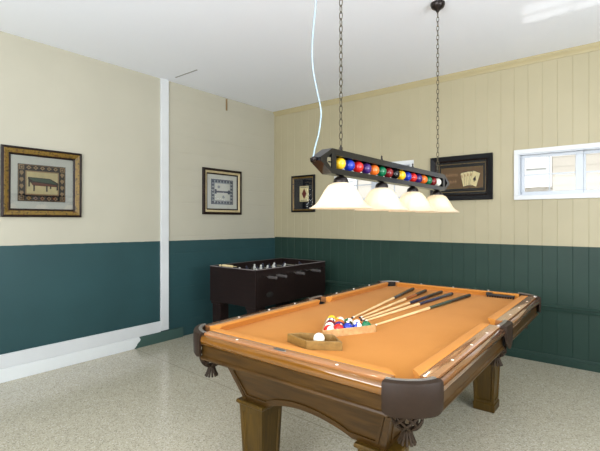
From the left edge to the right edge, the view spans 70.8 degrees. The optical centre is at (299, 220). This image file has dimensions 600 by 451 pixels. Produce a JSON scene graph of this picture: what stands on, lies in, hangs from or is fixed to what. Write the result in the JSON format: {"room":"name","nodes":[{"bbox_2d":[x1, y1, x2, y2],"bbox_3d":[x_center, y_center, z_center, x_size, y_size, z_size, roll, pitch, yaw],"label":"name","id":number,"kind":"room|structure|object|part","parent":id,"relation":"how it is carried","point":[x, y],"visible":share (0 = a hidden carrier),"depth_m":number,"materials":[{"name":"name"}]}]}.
{"room":"games hall","nodes":[
{"label":"games hall","id":0,"kind":"room"},
{"bbox_2d":[0,31,274,354],"bbox_3d":[-2.388,-0.117,3.945,0.160,3.000,6.560,0,0,39],"label":"wall","id":1,"kind":"structure","parent":0,"point":[62,279],"depth_m":4.41,"materials":[{"name":"paint"}]},
{"bbox_2d":[0,144,81,216],"bbox_3d":[-2.336,-0.338,3.851,0.030,0.617,0.665,1,0,39],"label":"framed picture","id":2,"kind":"object","parent":1,"relation":"attached to","point":[34,182],"visible":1,"depth_m":3.83,"materials":[{"name":"brown wood"}]},
{"bbox_2d":[18,163,64,201],"bbox_3d":[-2.346,-0.336,3.850,0.003,0.330,0.395,1,0,39],"label":"print","id":3,"kind":"object","parent":2,"relation":"attached to","point":[37,182],"depth_m":3.84,"materials":[{"name":"brown paper"}]},
{"bbox_2d":[0,321,160,368],"bbox_3d":[-2.977,1.206,3.065,0.020,0.121,4.451,0,0,39],"label":"trim","id":4,"kind":"structure","parent":1,"relation":"attached to","point":[20,357],"depth_m":4.06,"materials":[{"name":"white paint"}]},
{"bbox_2d":[0,327,182,382],"bbox_3d":[-2.881,1.325,3.179,0.026,0.116,4.749,0,0,39],"label":"baseboard","id":5,"kind":"structure","parent":1,"relation":"attached to","point":[44,365],"depth_m":4.13,"materials":[{"name":"white paint"}]},
{"bbox_2d":[160,78,168,330],"bbox_3d":[-1.554,-0.180,4.843,0.022,2.874,0.102,0,0,39],"label":"trim","id":6,"kind":"structure","parent":1,"relation":"attached to","point":[164,84],"depth_m":4.83,"materials":[{"name":"white paint"}]},
{"bbox_2d":[202,167,241,214],"bbox_3d":[-1.006,-0.371,5.517,0.032,0.588,0.651,0,0,39],"label":"framed picture","id":7,"kind":"object","parent":1,"relation":"attached to","point":[221,188],"visible":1,"depth_m":5.51,"materials":[{"name":"brown wood"}]},
{"bbox_2d":[211,179,232,204],"bbox_3d":[-1.015,-0.370,5.521,0.002,0.322,0.373,0,0,39],"label":"print","id":8,"kind":"object","parent":7,"relation":"attached to","point":[221,189],"depth_m":5.52,"materials":[{"name":"white paper"}]},
{"bbox_2d":[0,0,599,111],"bbox_3d":[0.084,-1.692,1.865,6.700,0.150,6.800,0,0,39],"label":"ceiling","id":9,"kind":"structure","parent":0,"point":[257,53],"depth_m":3.71,"materials":[{"name":"white paint"}]},
{"bbox_2d":[309,0,458,212],"bbox_3d":[0.598,-0.838,2.611,0.320,1.558,1.731,0,0,39],"label":"light","id":10,"kind":"object","parent":9,"relation":"hanging from","point":[340,194],"visible":1,"depth_m":2.36,"materials":[{"name":"white glass"}]},
{"bbox_3d":[0.079,-0.955,1.981,0.006,1.320,0.077,0,0,39],"label":"cord","id":11,"kind":"part","parent":10,"relation":"part of","materials":[{"name":"white plastic"}]},
{"bbox_3d":[0.205,-0.125,2.120,0.320,0.132,0.320,0,0,39],"label":"lamp shade","id":12,"kind":"part","parent":10,"relation":"part of","materials":[{"name":"white glass"}]},
{"bbox_3d":[0.205,-0.962,2.120,0.022,1.245,0.017,0,0,2],"label":"chain","id":13,"kind":"part","parent":10,"relation":"part of","materials":[{"name":"black metal"}]},
{"bbox_3d":[0.598,-0.283,2.611,0.060,0.121,1.687,0,0,39],"label":"frame","id":14,"kind":"part","parent":10,"relation":"part of","materials":[{"name":"grey metal"}]},
{"bbox_3d":[0.475,-0.125,2.458,0.320,0.132,0.320,0,0,39],"label":"lamp shade","id":15,"kind":"part","parent":10,"relation":"part of","materials":[{"name":"white glass"}]},
{"bbox_3d":[0.745,-0.125,2.796,0.320,0.132,0.320,0,0,39],"label":"lamp shade","id":16,"kind":"part","parent":10,"relation":"part of","materials":[{"name":"white glass"}]},
{"bbox_3d":[1.016,-0.125,3.134,0.320,0.132,0.320,0,0,39],"label":"lamp shade","id":17,"kind":"part","parent":10,"relation":"part of","materials":[{"name":"white glass"}]},
{"bbox_3d":[1.025,-0.962,3.146,0.022,1.245,0.017,0,0,2],"label":"chain","id":18,"kind":"part","parent":10,"relation":"part of","materials":[{"name":"black metal"}]},
{"bbox_2d":[0,334,599,450],"bbox_3d":[0.084,1.443,1.865,6.700,0.120,6.800,0,0,39],"label":"floor","id":19,"kind":"structure","parent":0,"point":[158,396],"depth_m":3.01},
{"bbox_2d":[210,258,324,321],"bbox_3d":[-0.353,0.935,5.077,1.155,0.895,1.252,0,0,39],"label":"foosball table","id":20,"kind":"object","parent":19,"relation":"on","point":[252,285],"visible":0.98,"depth_m":4.72,"materials":[{"name":"brown laminate"}]},
{"bbox_3d":[-0.907,1.133,4.828,0.150,0.500,0.150,0,0,39],"label":"leg","id":21,"kind":"part","parent":20,"relation":"part of","materials":[{"name":"brown laminate"}]},
{"bbox_3d":[-0.474,1.133,4.481,0.150,0.500,0.150,0,0,39],"label":"leg","id":22,"kind":"part","parent":20,"relation":"part of","materials":[{"name":"brown laminate"}]},
{"bbox_2d":[266,291,273,296],"bbox_3d":[-0.322,0.793,4.530,0.006,0.060,0.110,0,0,39],"label":"handle","id":23,"kind":"object","parent":20,"relation":"on","point":[268,293],"depth_m":4.53,"materials":[{"name":"black plastic"}]},
{"bbox_3d":[-0.233,1.133,5.672,0.150,0.500,0.150,0,0,39],"label":"leg","id":24,"kind":"part","parent":20,"relation":"part of","materials":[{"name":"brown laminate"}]},
{"bbox_2d":[193,281,540,450],"bbox_3d":[0.631,0.980,2.792,1.394,0.806,2.407,0,0,38],"label":"pool table","id":25,"kind":"object","parent":19,"relation":"on","point":[374,390],"visible":0.94,"depth_m":2.09,"materials":[{"name":"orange fabric"}]},
{"bbox_3d":[0.247,0.829,3.030,0.115,0.272,2.060,0,0,38],"label":"cabinet panel","id":26,"kind":"part","parent":25,"relation":"part of","materials":[{"name":"brown wood"}]},
{"bbox_3d":[-0.212,1.174,2.303,0.192,0.418,0.192,0,0,38],"label":"leg","id":27,"kind":"part","parent":25,"relation":"part of","materials":[{"name":"brown wood"}]},
{"bbox_3d":[-0.211,0.612,2.738,0.058,0.058,0.992,0,0,38],"label":"rail","id":28,"kind":"part","parent":25,"relation":"part of","materials":[{"name":"brown wood"}]},
{"bbox_2d":[210,299,319,330],"bbox_3d":[-0.170,0.598,2.705,0.046,0.038,1.000,0,0,38],"label":"cushion","id":29,"kind":"object","parent":25,"relation":"on","point":[234,324],"depth_m":2.63,"materials":[{"name":"orange fabric"}]},
{"bbox_3d":[-0.074,0.612,1.892,1.046,0.058,0.058,0,0,38],"label":"rail","id":30,"kind":"part","parent":25,"relation":"part of","materials":[{"name":"brown wood"}]},
{"bbox_2d":[211,329,394,377],"bbox_3d":[-0.042,0.598,1.933,1.054,0.038,0.046,0,0,38],"label":"cushion","id":31,"kind":"object","parent":25,"relation":"on","point":[357,364],"depth_m":1.85,"materials":[{"name":"orange fabric"}]},
{"bbox_3d":[-0.003,0.829,1.983,0.948,0.220,0.087,0,0,38],"label":"panel moulding","id":32,"kind":"part","parent":25,"relation":"part of","materials":[{"name":"brown wood"}]},
{"bbox_3d":[0.007,0.829,1.995,1.010,0.272,0.126,0,0,38],"label":"cabinet panel","id":33,"kind":"part","parent":25,"relation":"part of","materials":[{"name":"brown wood"}]},
{"bbox_2d":[287,332,341,350],"bbox_3d":[0.070,0.596,2.080,0.293,0.042,0.145,0,0,14],"label":"rack","id":34,"kind":"object","parent":25,"relation":"on","point":[331,342],"visible":0.88,"depth_m":2.04,"materials":[{"name":"brown wood"}]},
{"bbox_2d":[313,333,324,340],"bbox_3d":[0.095,0.589,2.106,0.057,0.057,0.057,0,0,39],"label":"ball","id":35,"kind":"object","parent":25,"relation":"on","point":[318,336],"visible":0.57,"depth_m":2.09,"materials":[{"name":"white plastic"}]},
{"bbox_2d":[324,325,333,329],"bbox_3d":[0.156,0.589,2.269,0.057,0.057,0.057,0,0,-38],"label":"ball","id":36,"kind":"object","parent":25,"relation":"on","point":[327,327],"visible":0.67,"depth_m":2.25,"materials":[{"name":"white plastic"}]},
{"bbox_2d":[334,324,343,328],"bbox_3d":[0.209,0.589,2.291,0.057,0.057,0.057,0,0,-30],"label":"ball","id":37,"kind":"object","parent":25,"relation":"on","point":[337,326],"visible":0.59,"depth_m":2.27,"materials":[{"name":"red plastic"}]},
{"bbox_2d":[343,323,352,327],"bbox_3d":[0.262,0.589,2.312,0.057,0.057,0.057,0,0,-28],"label":"ball","id":38,"kind":"object","parent":25,"relation":"on","point":[346,325],"visible":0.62,"depth_m":2.30,"materials":[{"name":"blue plastic"}]},
{"bbox_2d":[322,317,375,336],"bbox_3d":[0.210,0.598,2.335,0.328,0.040,0.289,0,0,38],"label":"rack","id":39,"kind":"object","parent":25,"relation":"on","point":[371,328],"visible":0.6,"depth_m":2.28,"materials":[{"name":"brown wood"}]},
{"bbox_3d":[0.483,0.612,3.623,0.058,0.058,0.992,0,0,38],"label":"rail","id":40,"kind":"part","parent":25,"relation":"part of","materials":[{"name":"orange fabric"}]},
{"bbox_2d":[352,322,361,326],"bbox_3d":[0.315,0.589,2.334,0.057,0.057,0.057,0,0,-25],"label":"ball","id":41,"kind":"object","parent":25,"relation":"on","point":[355,324],"visible":0.56,"depth_m":2.32,"materials":[{"name":"white plastic"}]},
{"bbox_2d":[326,282,387,301],"bbox_3d":[0.524,0.598,3.591,0.046,0.038,1.000,0,0,38],"label":"cushion","id":42,"kind":"object","parent":25,"relation":"on","point":[356,292],"depth_m":3.50,"materials":[{"name":"orange fabric"}]},
{"bbox_2d":[362,321,370,325],"bbox_3d":[0.369,0.589,2.355,0.057,0.057,0.057,0,0,-32],"label":"ball","id":43,"kind":"object","parent":25,"relation":"on","point":[364,323],"visible":0.58,"depth_m":2.34,"materials":[{"name":"green plastic"}]},
{"bbox_3d":[0.366,1.174,1.851,0.192,0.418,0.192,0,0,38],"label":"leg","id":44,"kind":"part","parent":25,"relation":"part of","materials":[{"name":"brown wood"}]},
{"bbox_2d":[351,287,414,318],"bbox_3d":[0.661,0.607,3.185,0.029,0.028,1.262,0,0,32],"label":"pool cue","id":45,"kind":"object","parent":25,"relation":"on","point":[412,288],"visible":1,"depth_m":3.15,"materials":[{"name":"beige wood"}]},
{"bbox_2d":[359,289,426,318],"bbox_3d":[0.725,0.607,3.136,0.029,0.028,1.194,0,0,36],"label":"pool cue","id":46,"kind":"object","parent":25,"relation":"on","point":[424,290],"visible":1,"depth_m":3.11,"materials":[{"name":"beige wood"}]},
{"bbox_3d":[0.966,0.829,2.467,0.079,0.220,1.998,0,0,38],"label":"panel moulding","id":47,"kind":"part","parent":25,"relation":"part of","materials":[{"name":"brown wood"}]},
{"bbox_3d":[0.954,0.829,2.476,0.115,0.272,2.060,0,0,38],"label":"cabinet panel","id":48,"kind":"part","parent":25,"relation":"part of","materials":[{"name":"brown wood"}]},
{"bbox_2d":[360,290,442,320],"bbox_3d":[0.783,0.607,3.080,0.029,0.028,1.271,0,0,40],"label":"pool cue","id":49,"kind":"object","parent":25,"relation":"on","point":[440,291],"visible":0.99,"depth_m":3.06,"materials":[{"name":"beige wood"}]},
{"bbox_2d":[363,292,452,320],"bbox_3d":[0.816,0.606,3.014,0.029,0.028,1.252,0,0,43],"label":"pool cue","id":50,"kind":"object","parent":25,"relation":"on","point":[450,293],"visible":0.88,"depth_m":3.00,"materials":[{"name":"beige wood"}]},
{"bbox_2d":[375,294,470,325],"bbox_3d":[0.894,0.607,2.925,0.029,0.028,1.335,0,0,45],"label":"pool cue","id":51,"kind":"object","parent":25,"relation":"on","point":[466,295],"visible":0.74,"depth_m":2.91,"materials":[{"name":"brown wood"}]},
{"bbox_2d":[413,323,488,378],"bbox_3d":[0.739,0.598,1.994,0.046,0.038,1.000,0,0,38],"label":"cushion","id":52,"kind":"object","parent":25,"relation":"on","point":[430,364],"depth_m":1.86,"materials":[{"name":"orange fabric"}]},
{"bbox_2d":[396,282,518,298],"bbox_3d":[1.304,0.598,3.651,1.054,0.038,0.046,0,0,38],"label":"cushion","id":53,"kind":"object","parent":25,"relation":"on","point":[476,292],"depth_m":3.63,"materials":[{"name":"orange fabric"}]},
{"bbox_3d":[0.780,0.612,1.962,0.058,0.058,0.992,0,0,38],"label":"rail","id":54,"kind":"part","parent":25,"relation":"part of","materials":[{"name":"brown wood"}]},
{"bbox_3d":[1.336,0.612,3.693,1.046,0.058,0.058,0,0,38],"label":"rail","id":55,"kind":"part","parent":25,"relation":"part of","materials":[{"name":"orange fabric"}]},
{"bbox_3d":[1.374,1.174,3.118,0.192,0.418,0.192,0,0,38],"label":"leg","id":56,"kind":"part","parent":25,"relation":"part of","materials":[{"name":"brown wood"}]},
{"bbox_2d":[486,292,514,299],"bbox_3d":[1.596,0.600,3.367,0.210,0.036,0.036,0,0,38],"label":"brush","id":57,"kind":"object","parent":25,"relation":"on","point":[490,294],"visible":1,"depth_m":3.36,"materials":[{"name":"black wood"}]},
{"bbox_2d":[488,296,526,324],"bbox_3d":[1.432,0.598,2.879,0.046,0.038,1.000,0,0,38],"label":"cushion","id":58,"kind":"object","parent":25,"relation":"on","point":[494,319],"depth_m":2.72,"materials":[{"name":"orange fabric"}]},
{"bbox_3d":[1.473,0.612,2.847,0.058,0.058,0.992,0,0,38],"label":"rail","id":59,"kind":"part","parent":25,"relation":"part of","materials":[{"name":"brown wood"}]},
{"bbox_2d":[275,50,599,362],"bbox_3d":[2.136,-0.117,4.430,6.620,3.000,0.170,0,0,39],"label":"wall","id":60,"kind":"structure","parent":0,"point":[548,249],"depth_m":4.53,"materials":[{"name":"beige paint"}]},
{"bbox_2d":[274,116,275,236],"bbox_3d":[-0.376,-0.655,6.320,0.016,1.800,0.016,0,0,39],"label":"trim","id":61,"kind":"structure","parent":60,"relation":"attached to","point":[274,116],"depth_m":6.32,"materials":[{"name":"beige paint"}]},
{"bbox_2d":[291,174,314,211],"bbox_3d":[0.042,-0.377,5.976,0.416,0.520,0.028,0,0,39],"label":"framed picture","id":62,"kind":"object","parent":60,"relation":"attached to","point":[302,186],"visible":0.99,"depth_m":5.98,"materials":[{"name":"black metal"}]},
{"bbox_2d":[294,178,311,208],"bbox_3d":[0.048,-0.377,5.982,0.330,0.440,0.001,0,0,39],"label":"print","id":63,"kind":"object","parent":62,"relation":"attached to","point":[302,186],"depth_m":5.99,"materials":[{"name":"brown paper"}]},
{"bbox_2d":[334,160,413,200],"bbox_3d":[0.947,-0.458,5.362,1.114,0.502,0.180,0,0,39],"label":"window","id":64,"kind":"structure","parent":60,"relation":"in","point":[407,162],"depth_m":5.22,"materials":[{"name":"white paint"}]},
{"bbox_3d":[0.757,-0.458,5.511,0.527,0.398,0.026,0,0,39],"label":"sash","id":65,"kind":"part","parent":64,"relation":"part of","materials":[{"name":"white plastic"}]},
{"bbox_3d":[0.897,-0.458,5.299,1.114,0.502,0.020,0,0,39],"label":"casing","id":66,"kind":"part","parent":64,"relation":"part of","materials":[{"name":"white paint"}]},
{"bbox_2d":[273,41,599,116],"bbox_3d":[2.070,-1.585,4.348,6.300,0.064,0.040,0,0,39],"label":"trim","id":67,"kind":"structure","parent":60,"relation":"attached to","point":[595,46],"depth_m":4.62,"materials":[{"name":"paint"}]},
{"bbox_2d":[430,152,492,200],"bbox_3d":[1.749,-0.464,4.608,0.663,0.487,0.032,0,0,39],"label":"framed picture","id":68,"kind":"object","parent":60,"relation":"attached to","point":[470,177],"visible":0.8,"depth_m":4.57,"materials":[{"name":"brown wood"}]},
{"bbox_2d":[439,161,485,192],"bbox_3d":[1.762,-0.465,4.609,0.498,0.315,0.003,0,0,39],"label":"print","id":69,"kind":"object","parent":68,"relation":"attached to","point":[462,176],"depth_m":4.59,"materials":[{"name":"brown paper"}]},
{"bbox_2d":[325,280,599,315],"bbox_3d":[2.075,0.842,4.354,6.300,0.062,0.025,0,0,39],"label":"trim","id":70,"kind":"structure","parent":60,"relation":"attached to","point":[550,307],"depth_m":4.04,"materials":[{"name":"green paint"}]},
{"bbox_2d":[505,347,599,372],"bbox_3d":[2.077,1.341,4.357,6.300,0.085,0.018,0,0,39],"label":"baseboard","id":71,"kind":"structure","parent":60,"relation":"attached to","point":[513,352],"depth_m":4.05,"materials":[{"name":"green paint"}]},
{"bbox_2d":[514,142,599,199],"bbox_3d":[2.654,-0.458,3.997,1.114,0.502,0.180,0,0,39],"label":"window","id":72,"kind":"structure","parent":60,"relation":"in","point":[580,151],"depth_m":4.06,"materials":[{"name":"white paint"}]},
{"bbox_3d":[2.465,-0.458,4.146,0.527,0.398,0.026,0,0,39],"label":"sash","id":73,"kind":"part","parent":72,"relation":"part of","materials":[{"name":"white plastic"}]},
{"bbox_3d":[2.861,-0.458,3.868,0.527,0.398,0.026,0,0,39],"label":"sash","id":74,"kind":"part","parent":72,"relation":"part of","materials":[{"name":"white plastic"}]},
{"label":"outside","id":75,"kind":"structure","parent":0,"visible":0},
{"bbox_3d":[4.870,1.608,8.089,22.000,0.150,8.700,0,0,39],"label":"ground","id":76,"kind":"structure","parent":75,"visible":0},
{"bbox_2d":[347,153,599,197],"bbox_3d":[4.402,-0.717,6.703,16.000,4.500,0.250,0,0,39],"label":"neighbouring house","id":77,"kind":"structure","parent":76,"relation":"on","point":[558,182],"depth_m":6.83,"materials":[{"name":"beige"}]}
]}

